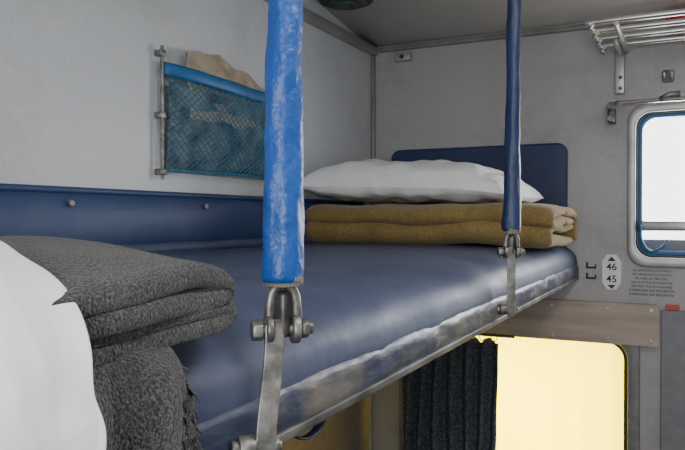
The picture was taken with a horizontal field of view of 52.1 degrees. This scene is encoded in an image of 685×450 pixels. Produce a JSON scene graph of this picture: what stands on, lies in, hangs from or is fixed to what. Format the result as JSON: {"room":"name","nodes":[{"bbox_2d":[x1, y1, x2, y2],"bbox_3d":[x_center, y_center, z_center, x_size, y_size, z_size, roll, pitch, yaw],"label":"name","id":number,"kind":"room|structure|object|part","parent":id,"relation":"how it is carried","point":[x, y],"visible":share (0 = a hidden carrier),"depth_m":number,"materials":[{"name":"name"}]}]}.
{"room":"train carriage","nodes":[
{"label":"train carriage","id":0,"kind":"room"},
{"bbox_2d":[0,0,371,449],"bbox_3d":[-0.719,0.440,0.694,0.040,2.507,3.600,0,1,26],"label":"wall","id":1,"kind":"structure","parent":0,"point":[80,79],"depth_m":1.30,"materials":[{"name":"laminate"}]},
{"bbox_2d":[0,183,363,244],"bbox_3d":[-0.374,-0.001,1.301,0.032,0.127,2.000,0,1,26],"label":"berth backrest","id":2,"kind":"object","parent":1,"relation":"attached to","point":[104,215],"visible":0.52,"depth_m":1.26,"materials":[{"name":"leather"}]},
{"bbox_2d":[154,45,265,178],"bbox_3d":[-0.227,-0.227,1.570,0.059,0.273,0.506,0,1,26],"label":"pocket","id":3,"kind":"object","parent":1,"relation":"attached to","point":[217,121],"visible":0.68,"depth_m":1.46,"materials":[{"name":"fabric"}]},
{"bbox_3d":[-0.350,-0.218,1.358,0.007,0.260,0.007,0,1,26],"label":"rod","id":4,"kind":"part","parent":3,"relation":"part of","materials":[{"name":"metal"}]},
{"bbox_3d":[-0.236,-0.110,1.576,0.025,0.009,0.484,0,1,26],"label":"cord","id":5,"kind":"part","parent":3,"relation":"part of","materials":[{"name":"fabric"}]},
{"bbox_2d":[263,0,377,55],"bbox_3d":[-0.691,-0.549,0.671,0.022,0.028,3.598,0,1,26],"label":"trim","id":6,"kind":"structure","parent":1,"relation":"attached to","point":[309,17],"depth_m":2.02,"materials":[{"name":"metal"}]},
{"bbox_2d":[282,395,369,449],"bbox_3d":[-0.360,0.562,1.321,0.042,0.750,1.940,0,1,26],"label":"partition panel","id":7,"kind":"object","parent":1,"relation":"attached to","point":[348,429],"visible":0.11,"depth_m":2.02,"materials":[{"name":"brown wood"}]},
{"bbox_2d":[316,0,684,46],"bbox_3d":[0.222,-0.628,0.252,2.110,0.151,3.740,0,1,26],"label":"ceiling","id":8,"kind":"structure","parent":0,"point":[381,23],"depth_m":1.98,"materials":[{"name":"paint"}]},
{"bbox_2d":[230,0,313,449],"bbox_3d":[-0.043,-0.246,0.501,0.060,0.822,0.089,0,1,26],"label":"strap","id":9,"kind":"object","parent":8,"relation":"hanging from","point":[283,228],"visible":1,"depth_m":0.49,"materials":[{"name":"blue vinyl"},{"name":"steel"},{"name":"aluminium"}]},
{"bbox_2d":[119,236,578,449],"bbox_3d":[-0.065,0.104,1.193,0.619,0.143,2.080,0,1,26],"label":"sleeper berth","id":10,"kind":"object","parent":9,"relation":"hanging from","point":[379,313],"visible":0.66,"depth_m":0.76,"materials":[{"name":"leather"}]},
{"bbox_2d":[0,241,105,449],"bbox_3d":[-0.312,0.157,0.320,0.407,0.321,0.239,0,1,26],"label":"pillow","id":11,"kind":"object","parent":10,"relation":"on","point":[48,401],"visible":1,"depth_m":0.30,"materials":[{"name":"white fabric"}]},
{"bbox_2d":[0,236,236,449],"bbox_3d":[-0.284,0.136,0.399,0.390,0.255,0.350,0,1,26],"label":"blanket","id":12,"kind":"object","parent":10,"relation":"on","point":[134,305],"visible":0.64,"depth_m":0.38,"materials":[{"name":"grey fabric"}]},
{"bbox_2d":[304,203,577,248],"bbox_3d":[0.268,-0.003,1.849,0.638,0.114,0.438,0,1,26],"label":"folded blanket","id":13,"kind":"object","parent":10,"relation":"on","point":[542,225],"visible":0.96,"depth_m":1.67,"materials":[{"name":"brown fabric"}]},
{"bbox_2d":[303,159,543,203],"bbox_3d":[0.215,-0.113,1.878,0.570,0.129,0.370,0,1,26],"label":"pillow","id":14,"kind":"object","parent":13,"relation":"on","point":[369,180],"visible":0.91,"depth_m":1.75,"materials":[{"name":"white fabric"}]},
{"bbox_2d":[318,0,372,9],"bbox_3d":[0.009,-0.605,1.886,0.150,0.037,0.150,0,1,26],"label":"ceiling vent","id":15,"kind":"object","parent":8,"relation":"attached to","point":[334,4],"depth_m":1.88,"materials":[{"name":"grey metal"}]},
{"bbox_2d":[497,0,524,316],"bbox_3d":[0.286,-0.252,1.167,0.060,0.805,0.080,0,1,26],"label":"strap","id":16,"kind":"object","parent":8,"relation":"hanging from","point":[511,249],"visible":1,"depth_m":1.15,"materials":[{"name":"navy vinyl"},{"name":"steel"},{"name":"aluminium"}]},
{"bbox_2d":[372,23,684,449],"bbox_3d":[1.018,0.543,1.873,2.110,2.277,0.070,0,1,26],"label":"wall","id":17,"kind":"structure","parent":0,"point":[448,96],"depth_m":2.01,"materials":[{"name":"laminate"}]},
{"bbox_2d":[371,55,375,204],"bbox_3d":[0.100,-0.258,2.283,0.014,0.590,0.014,0,1,26],"label":"trim","id":18,"kind":"structure","parent":17,"relation":"attached to","point":[373,57],"depth_m":2.28,"materials":[{"name":"grey metal"}]},
{"bbox_2d":[394,52,411,61],"bbox_3d":[0.192,-0.535,2.229,0.055,0.025,0.024,0,1,26],"label":"clip","id":19,"kind":"object","parent":17,"relation":"attached to","point":[399,57],"visible":1,"depth_m":2.22,"materials":[{"name":"metal"}]},
{"bbox_2d":[391,143,567,206],"bbox_3d":[0.402,-0.102,2.132,0.545,0.272,0.018,0,1,26],"label":"headboard panel","id":20,"kind":"object","parent":17,"relation":"attached to","point":[544,167],"visible":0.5,"depth_m":2.05,"materials":[{"name":"leather"}]},
{"bbox_2d":[399,345,639,449],"bbox_3d":[0.504,0.572,2.096,0.712,0.575,0.025,0,1,26],"label":"window","id":21,"kind":"structure","parent":17,"relation":"in","point":[632,352],"depth_m":1.94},
{"bbox_2d":[402,332,514,449],"bbox_3d":[0.310,0.611,2.123,0.420,0.591,0.048,0,1,26],"label":"window curtain","id":22,"kind":"object","parent":21,"relation":"hanging from","point":[450,401],"visible":0.76,"depth_m":2.10,"materials":[{"name":"fabric"}]},
{"bbox_3d":[0.310,0.324,2.120,0.420,0.008,0.008,0,1,26],"label":"curtain rod","id":23,"kind":"part","parent":22,"relation":"part of","materials":[{"name":"metal"}]},
{"bbox_2d":[475,336,623,449],"bbox_3d":[0.525,0.569,2.128,0.640,0.500,0.006,0,1,26],"label":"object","id":24,"kind":"structure","parent":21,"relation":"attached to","point":[552,394],"depth_m":2.07,"materials":[{"name":"fabric"}]},
{"bbox_2d":[484,299,658,346],"bbox_3d":[0.610,0.273,2.016,0.550,0.115,0.018,0,1,26],"label":"wooden board","id":25,"kind":"object","parent":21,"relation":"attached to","point":[634,324],"visible":0.79,"depth_m":1.97,"materials":[{"name":"wood"}]},
{"bbox_2d":[613,344,626,449],"bbox_3d":[0.517,0.572,2.112,0.642,0.497,0.045,0,1,26],"label":"seal","id":26,"kind":"object","parent":21,"relation":"attached to","point":[617,345],"visible":0.2,"depth_m":1.95,"materials":[{"name":"grey rubber"}]},
{"bbox_2d":[377,18,663,52],"bbox_3d":[1.012,-0.562,1.830,2.009,0.016,0.012,0,1,26],"label":"trim","id":27,"kind":"structure","parent":17,"relation":"attached to","point":[577,27],"depth_m":2.10,"materials":[{"name":"grey metal"}]},
{"bbox_2d":[586,262,595,278],"bbox_3d":[0.708,0.130,1.993,0.028,0.048,0.001,0,1,26],"label":"direction sign","id":28,"kind":"object","parent":17,"relation":"attached to","point":[587,266],"visible":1,"depth_m":2.00,"materials":[{"name":"black paint"}]},
{"bbox_2d":[602,254,620,289],"bbox_3d":[0.756,0.132,1.968,0.050,0.100,0.004,0,1,26],"label":"number plaque","id":29,"kind":"object","parent":17,"relation":"attached to","point":[611,264],"visible":1,"depth_m":1.97,"materials":[{"name":"white plastic"}]},
{"bbox_2d":[584,8,684,94],"bbox_3d":[1.225,-0.427,1.548,1.280,0.133,0.329,0,1,26],"label":"luggage rack","id":30,"kind":"object","parent":17,"relation":"attached to","point":[621,48],"visible":1,"depth_m":1.76,"materials":[{"name":"metal"}]},
{"bbox_3d":[0.738,-0.474,1.873,0.012,0.014,0.160,0,1,26],"label":"bracket arm","id":31,"kind":"part","parent":30,"relation":"part of","materials":[{"name":"metal"}]},
{"bbox_3d":[1.156,-0.478,1.409,1.280,0.028,0.016,0,1,26],"label":"rod","id":32,"kind":"part","parent":30,"relation":"part of","materials":[{"name":"metal"}]},
{"bbox_3d":[1.194,-0.479,1.486,1.280,0.028,0.016,0,1,26],"label":"rod","id":33,"kind":"part","parent":30,"relation":"part of","materials":[{"name":"metal"}]},
{"bbox_3d":[1.232,-0.480,1.562,1.280,0.028,0.016,0,1,26],"label":"rod","id":34,"kind":"part","parent":30,"relation":"part of","materials":[{"name":"metal"}]},
{"bbox_3d":[1.269,-0.480,1.638,1.280,0.028,0.016,0,1,26],"label":"rod","id":35,"kind":"part","parent":30,"relation":"part of","materials":[{"name":"metal"}]},
{"bbox_2d":[606,91,684,124],"bbox_3d":[1.272,-0.314,1.670,1.202,0.071,0.072,0,1,26],"label":"curtain rod","id":36,"kind":"object","parent":17,"relation":"attached to","point":[671,96],"visible":1,"depth_m":1.87,"materials":[{"name":"metal"}]},
{"bbox_3d":[0.735,-0.291,1.915,0.018,0.018,0.020,0,1,26],"label":"clamp knob","id":37,"kind":"part","parent":36,"relation":"part of","materials":[{"name":"metal"}]},
{"bbox_3d":[0.734,-0.324,1.913,0.021,0.022,0.025,0,1,26],"label":"clamp knob","id":38,"kind":"part","parent":36,"relation":"part of","materials":[{"name":"metal"}]},
{"bbox_3d":[0.745,-0.328,1.903,0.036,0.019,0.014,1,1,44],"label":"rod arm","id":39,"kind":"part","parent":36,"relation":"part of","materials":[{"name":"metal"}]},
{"bbox_3d":[1.276,-0.328,1.636,1.165,0.012,0.012,0,1,26],"label":"rod","id":40,"kind":"part","parent":36,"relation":"part of","materials":[{"name":"metal"}]},
{"bbox_3d":[0.860,-0.337,1.842,0.054,0.028,0.015,0,1,26],"label":"rod arm","id":41,"kind":"part","parent":36,"relation":"part of","materials":[{"name":"metal"}]},
{"bbox_2d":[629,269,673,296],"bbox_3d":[0.849,0.159,1.923,0.113,0.073,0.001,0,1,26],"label":"notice","id":42,"kind":"object","parent":17,"relation":"attached to","point":[634,269],"depth_m":1.92,"materials":[{"name":"black paint"}]},
{"bbox_2d":[627,101,684,267],"bbox_3d":[1.124,-0.108,1.795,0.727,0.450,0.044,0,1,26],"label":"window","id":43,"kind":"structure","parent":17,"relation":"in","point":[639,111],"depth_m":1.93,"materials":[{"name":"metal"}]},
{"bbox_2d":[639,225,668,252],"bbox_3d":[0.845,0.037,1.900,0.075,0.076,0.032,0,1,26],"label":"loop","id":44,"kind":"object","parent":43,"relation":"hanging from","point":[640,226],"visible":1,"depth_m":1.89,"materials":[{"name":"blue plastic"}]},
{"bbox_3d":[1.124,0.004,1.804,0.653,0.027,0.030,0,1,26],"label":"sash rail","id":45,"kind":"part","parent":43,"relation":"part of","materials":[{"name":"grey metal"}]},
{"bbox_2d":[636,110,684,257],"bbox_3d":[1.129,-0.109,1.809,0.683,0.400,0.054,0,1,26],"label":"seal","id":46,"kind":"object","parent":17,"relation":"attached to","point":[650,113],"visible":0.71,"depth_m":1.93,"materials":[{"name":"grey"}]},
{"bbox_2d":[638,112,684,255],"bbox_3d":[1.128,-0.110,1.807,0.674,0.391,0.029,0,1,26],"label":"liner","id":47,"kind":"object","parent":17,"relation":"attached to","point":[648,118],"visible":0.77,"depth_m":1.94,"materials":[{"name":"blue rubber"}]},
{"bbox_2d":[643,239,684,250],"bbox_3d":[1.135,0.059,1.827,0.653,0.035,0.010,0,1,26],"label":"louvres","id":48,"kind":"object","parent":47,"relation":"attached to","point":[672,245],"visible":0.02,"depth_m":1.94,"materials":[{"name":"grey metal"}]},
{"bbox_2d":[662,70,673,82],"bbox_3d":[0.876,-0.404,1.884,0.030,0.034,0.038,0,1,26],"label":"coat hook","id":49,"kind":"object","parent":17,"relation":"attached to","point":[667,75],"visible":1,"depth_m":1.90,"materials":[{"name":"metal"}]},
{"bbox_2d":[665,304,679,309],"bbox_3d":[0.891,0.222,1.890,0.035,0.014,0.004,0,1,26],"label":"warning sticker","id":50,"kind":"object","parent":17,"relation":"attached to","point":[667,306],"visible":1,"depth_m":1.89,"materials":[{"name":"red plastic"}]},
{"bbox_3d":[1.391,0.709,1.656,1.165,0.950,0.010,0,1,26],"label":"panel grey","id":51,"kind":"part","parent":17,"relation":"part of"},
{"bbox_2d":[664,15,684,19],"bbox_3d":[0.897,-0.548,1.843,0.090,0.037,0.066,0,1,26],"label":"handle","id":52,"kind":"object","parent":17,"relation":"attached to","point":[681,16],"visible":0.3,"depth_m":1.84,"materials":[{"name":"red plastic"}]}
]}

